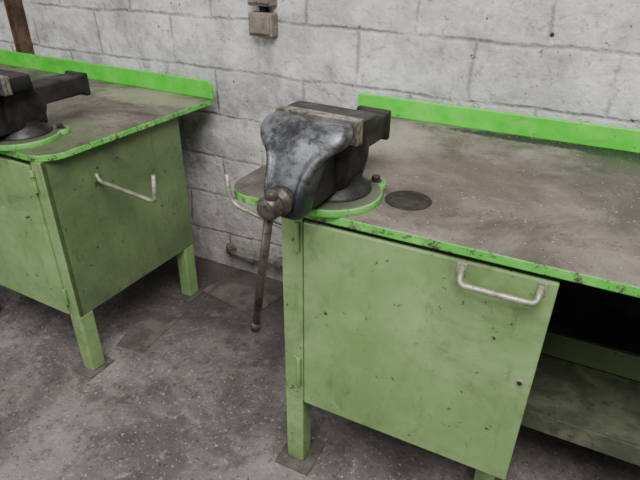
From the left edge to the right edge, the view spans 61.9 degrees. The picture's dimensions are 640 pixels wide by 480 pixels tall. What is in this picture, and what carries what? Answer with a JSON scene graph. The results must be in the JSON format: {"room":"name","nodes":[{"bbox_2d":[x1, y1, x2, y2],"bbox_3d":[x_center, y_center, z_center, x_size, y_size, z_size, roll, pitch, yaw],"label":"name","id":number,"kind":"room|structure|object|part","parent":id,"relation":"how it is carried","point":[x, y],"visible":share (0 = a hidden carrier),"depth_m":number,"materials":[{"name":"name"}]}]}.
{"room":"workshop","nodes":[
{"label":"workshop","id":0,"kind":"room"},
{"bbox_2d":[0,0,639,281],"bbox_3d":[0.211,-1.145,1.611,12.000,3.250,0.200,14,32,23],"label":"wall","id":1,"kind":"structure","parent":0,"point":[497,55],"depth_m":1.87,"materials":[{"name":"white brick"}]},
{"bbox_2d":[226,243,282,268],"bbox_3d":[-0.191,0.107,2.376,0.578,0.056,0.048,14,32,23],"label":"pipe","id":2,"kind":"object","parent":1,"relation":"attached to","point":[231,249],"visible":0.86,"depth_m":2.41,"materials":[{"name":"metal"}]},
{"bbox_2d":[248,0,277,37],"bbox_3d":[-0.193,-1.620,1.416,0.097,2.038,0.054,14,32,23],"label":"switch box","id":3,"kind":"object","parent":1,"relation":"attached to","point":[262,23],"visible":1,"depth_m":1.87,"materials":[{"name":"grey plastic"}]},
{"bbox_2d":[0,255,639,479],"bbox_3d":[-1.602,1.967,-0.753,12.000,0.001,8.000,14,32,23],"label":"floor","id":4,"kind":"structure","parent":0,"point":[40,436],"depth_m":1.76,"materials":[{"name":"concrete"}]},
{"bbox_2d":[3,0,34,53],"bbox_3d":[-1.391,-1.470,2.205,0.100,3.100,0.022,14,32,23],"label":"steel post","id":5,"kind":"object","parent":4,"relation":"on","point":[15,11],"visible":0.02,"depth_m":2.48,"materials":[{"name":"brown metal"}]},
{"bbox_2d":[0,49,213,378],"bbox_3d":[-1.521,-0.309,2.395,2.521,0.888,0.789,15,32,24],"label":"workbench","id":6,"kind":"object","parent":4,"relation":"on","point":[89,212],"visible":0.98,"depth_m":1.85,"materials":[{"name":"green paint"}]},
{"bbox_3d":[-1.363,0.309,2.199,0.100,0.005,0.110,15,32,24],"label":"foot plate","id":7,"kind":"part","parent":6,"relation":"part of","materials":[{"name":"metal"}]},
{"bbox_3d":[-1.079,-0.291,1.673,0.560,0.025,0.017,15,32,24],"label":"rail","id":8,"kind":"part","parent":6,"relation":"part of","materials":[{"name":"metal"}]},
{"bbox_3d":[-1.090,-0.051,1.802,0.552,0.539,0.020,15,32,24],"label":"door","id":9,"kind":"part","parent":6,"relation":"part of","materials":[{"name":"green paint"}]},
{"bbox_2d":[0,69,90,150],"bbox_3d":[-0.977,-0.419,1.625,0.345,0.208,0.521,14,32,23],"label":"bench vise","id":10,"kind":"object","parent":6,"relation":"on","point":[24,101],"visible":1,"depth_m":1.59,"materials":[{"name":"paint"}]},
{"bbox_3d":[-0.957,-0.445,1.509,0.196,0.051,0.011,14,32,23],"label":"jaw plate","id":11,"kind":"part","parent":10,"relation":"part of","materials":[{"name":"metal"}]},
{"bbox_3d":[-0.951,-0.450,1.519,0.196,0.051,0.011,14,32,23],"label":"jaw plate","id":12,"kind":"part","parent":10,"relation":"part of","materials":[{"name":"metal"}]},
{"bbox_3d":[-0.927,-0.323,1.650,0.232,0.018,0.232,14,32,23],"label":"swivel plate","id":13,"kind":"part","parent":10,"relation":"part of","materials":[{"name":"paint"}]},
{"bbox_3d":[-0.821,0.350,1.889,0.052,0.239,0.055,15,32,24],"label":"leg","id":14,"kind":"part","parent":6,"relation":"part of","materials":[{"name":"green paint"}]},
{"bbox_3d":[-0.829,0.456,1.949,0.100,0.005,0.110,15,32,24],"label":"foot plate","id":15,"kind":"part","parent":6,"relation":"part of","materials":[{"name":"metal"}]},
{"bbox_3d":[-0.571,0.126,2.293,0.052,0.239,0.055,15,32,24],"label":"leg","id":16,"kind":"part","parent":6,"relation":"part of","materials":[{"name":"green paint"}]},
{"bbox_3d":[-0.578,0.232,2.353,0.100,0.005,0.110,15,32,24],"label":"foot plate","id":17,"kind":"part","parent":6,"relation":"part of","materials":[{"name":"metal"}]},
{"bbox_2d":[116,304,184,352],"bbox_3d":[-0.689,0.352,2.140,0.182,0.003,0.270,9,30,15],"label":"floor plate","id":18,"kind":"object","parent":4,"relation":"on","point":[152,322],"visible":1,"depth_m":2.14,"materials":[{"name":"metal"}]},
{"bbox_2d":[204,276,279,315],"bbox_3d":[-0.350,0.239,2.348,0.317,0.004,0.164,20,35,31],"label":"floor plate","id":19,"kind":"object","parent":4,"relation":"on","point":[236,293],"visible":1,"depth_m":2.34,"materials":[{"name":"metal"}]},
{"bbox_2d":[17,283,561,477],"bbox_3d":[-0.393,0.466,1.945,2.396,0.002,1.093,14,32,23],"label":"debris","id":20,"kind":"object","parent":4,"relation":"on","point":[148,283],"visible":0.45,"depth_m":1.74,"materials":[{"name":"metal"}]},
{"bbox_2d":[0,266,581,476],"bbox_3d":[-0.254,0.495,1.895,2.699,0.002,1.126,14,32,23],"label":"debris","id":21,"kind":"object","parent":4,"relation":"on","point":[210,266],"visible":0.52,"depth_m":1.81,"materials":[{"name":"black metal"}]},
{"bbox_2d":[224,93,639,479],"bbox_3d":[0.673,0.254,1.414,1.884,0.914,0.803,14,32,23],"label":"workbench","id":22,"kind":"object","parent":4,"relation":"on","point":[448,334],"visible":0.96,"depth_m":1.26,"materials":[{"name":"green paint"}]},
{"bbox_3d":[-0.062,0.534,1.560,0.054,0.254,0.050,14,32,23],"label":"leg","id":23,"kind":"part","parent":22,"relation":"part of","materials":[{"name":"green paint"}]},
{"bbox_3d":[-0.061,0.648,1.623,0.110,0.006,0.120,14,32,23],"label":"foot plate","id":24,"kind":"part","parent":22,"relation":"part of","materials":[{"name":"metal"}]},
{"bbox_2d":[250,101,390,332],"bbox_3d":[0.015,-0.067,1.233,0.232,0.480,0.476,17,33,26],"label":"bench vise","id":25,"kind":"object","parent":22,"relation":"on","point":[317,154],"visible":1,"depth_m":1.06,"materials":[{"name":"paint"}]},
{"bbox_3d":[-0.146,0.196,1.218,0.026,0.032,0.026,17,33,26],"label":"handle knob","id":26,"kind":"part","parent":25,"relation":"part of","materials":[{"name":"metal"}]},
{"bbox_3d":[-0.092,-0.080,1.006,0.026,0.032,0.026,17,33,26],"label":"handle knob","id":27,"kind":"part","parent":25,"relation":"part of","materials":[{"name":"metal"}]},
{"bbox_3d":[-0.007,-0.234,1.091,0.196,0.051,0.011,17,33,26],"label":"jaw plate","id":28,"kind":"part","parent":25,"relation":"part of","materials":[{"name":"metal"}]},
{"bbox_3d":[-0.001,-0.239,1.101,0.196,0.051,0.011,17,33,26],"label":"jaw plate","id":29,"kind":"part","parent":25,"relation":"part of","materials":[{"name":"metal"}]},
{"bbox_3d":[0.027,-0.112,1.230,0.232,0.018,0.232,17,33,26],"label":"swivel plate","id":30,"kind":"part","parent":25,"relation":"part of","materials":[{"name":"paint"}]},
{"bbox_2d":[370,178,381,182],"bbox_3d":[0.133,-0.142,1.268,0.030,0.003,0.030,17,33,26],"label":"washer","id":31,"kind":"object","parent":25,"relation":"in","point":[372,180],"depth_m":1.26,"materials":[{"name":"metal"}]},
{"bbox_2d":[385,190,431,210],"bbox_3d":[0.201,-0.091,1.213,0.106,0.003,0.106,14,32,23],"label":"disc","id":32,"kind":"object","parent":22,"relation":"on","point":[403,199],"visible":1,"depth_m":1.21,"materials":[{"name":"grey metal"}]},
{"bbox_3d":[0.203,0.259,1.229,0.536,0.556,0.020,14,32,23],"label":"door","id":33,"kind":"part","parent":22,"relation":"part of","materials":[{"name":"green paint"}]},
{"bbox_3d":[0.208,0.015,1.101,0.538,0.028,0.017,14,32,23],"label":"rail","id":34,"kind":"part","parent":22,"relation":"part of","materials":[{"name":"metal"}]},
{"bbox_3d":[0.476,0.584,1.484,0.054,0.254,0.050,14,32,23],"label":"leg","id":35,"kind":"part","parent":22,"relation":"part of","materials":[{"name":"green paint"}]},
{"bbox_3d":[0.478,0.698,1.547,0.110,0.006,0.120,14,32,23],"label":"foot plate","id":36,"kind":"part","parent":22,"relation":"part of","materials":[{"name":"metal"}]},
{"bbox_3d":[0.342,0.088,1.024,0.163,0.036,0.041,14,32,23],"label":"handle rod","id":37,"kind":"part","parent":22,"relation":"part of","materials":[{"name":"metal"}]},
{"bbox_2d":[453,128,636,159],"bbox_3d":[0.795,-0.240,1.492,0.854,0.002,0.106,14,32,23],"label":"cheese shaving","id":38,"kind":"object","parent":22,"relation":"on","point":[464,128],"visible":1,"depth_m":1.58,"materials":[{"name":"black metal"}]},
{"bbox_2d":[525,354,639,445],"bbox_3d":[1.027,0.508,1.306,0.992,0.015,0.260,14,32,23],"label":"shelf","id":39,"kind":"object","parent":22,"relation":"attached to","point":[594,407],"depth_m":1.42,"materials":[{"name":"metal"}]},
{"bbox_3d":[1.089,0.407,1.390,0.992,0.080,0.015,14,32,23],"label":"shelf rail","id":40,"kind":"part","parent":22,"relation":"part of","materials":[{"name":"green metal"}]},
{"bbox_3d":[1.179,0.205,1.479,0.992,0.708,0.010,14,32,23],"label":"bay panel","id":41,"kind":"part","parent":22,"relation":"part of","materials":[{"name":"metal"}]}
]}

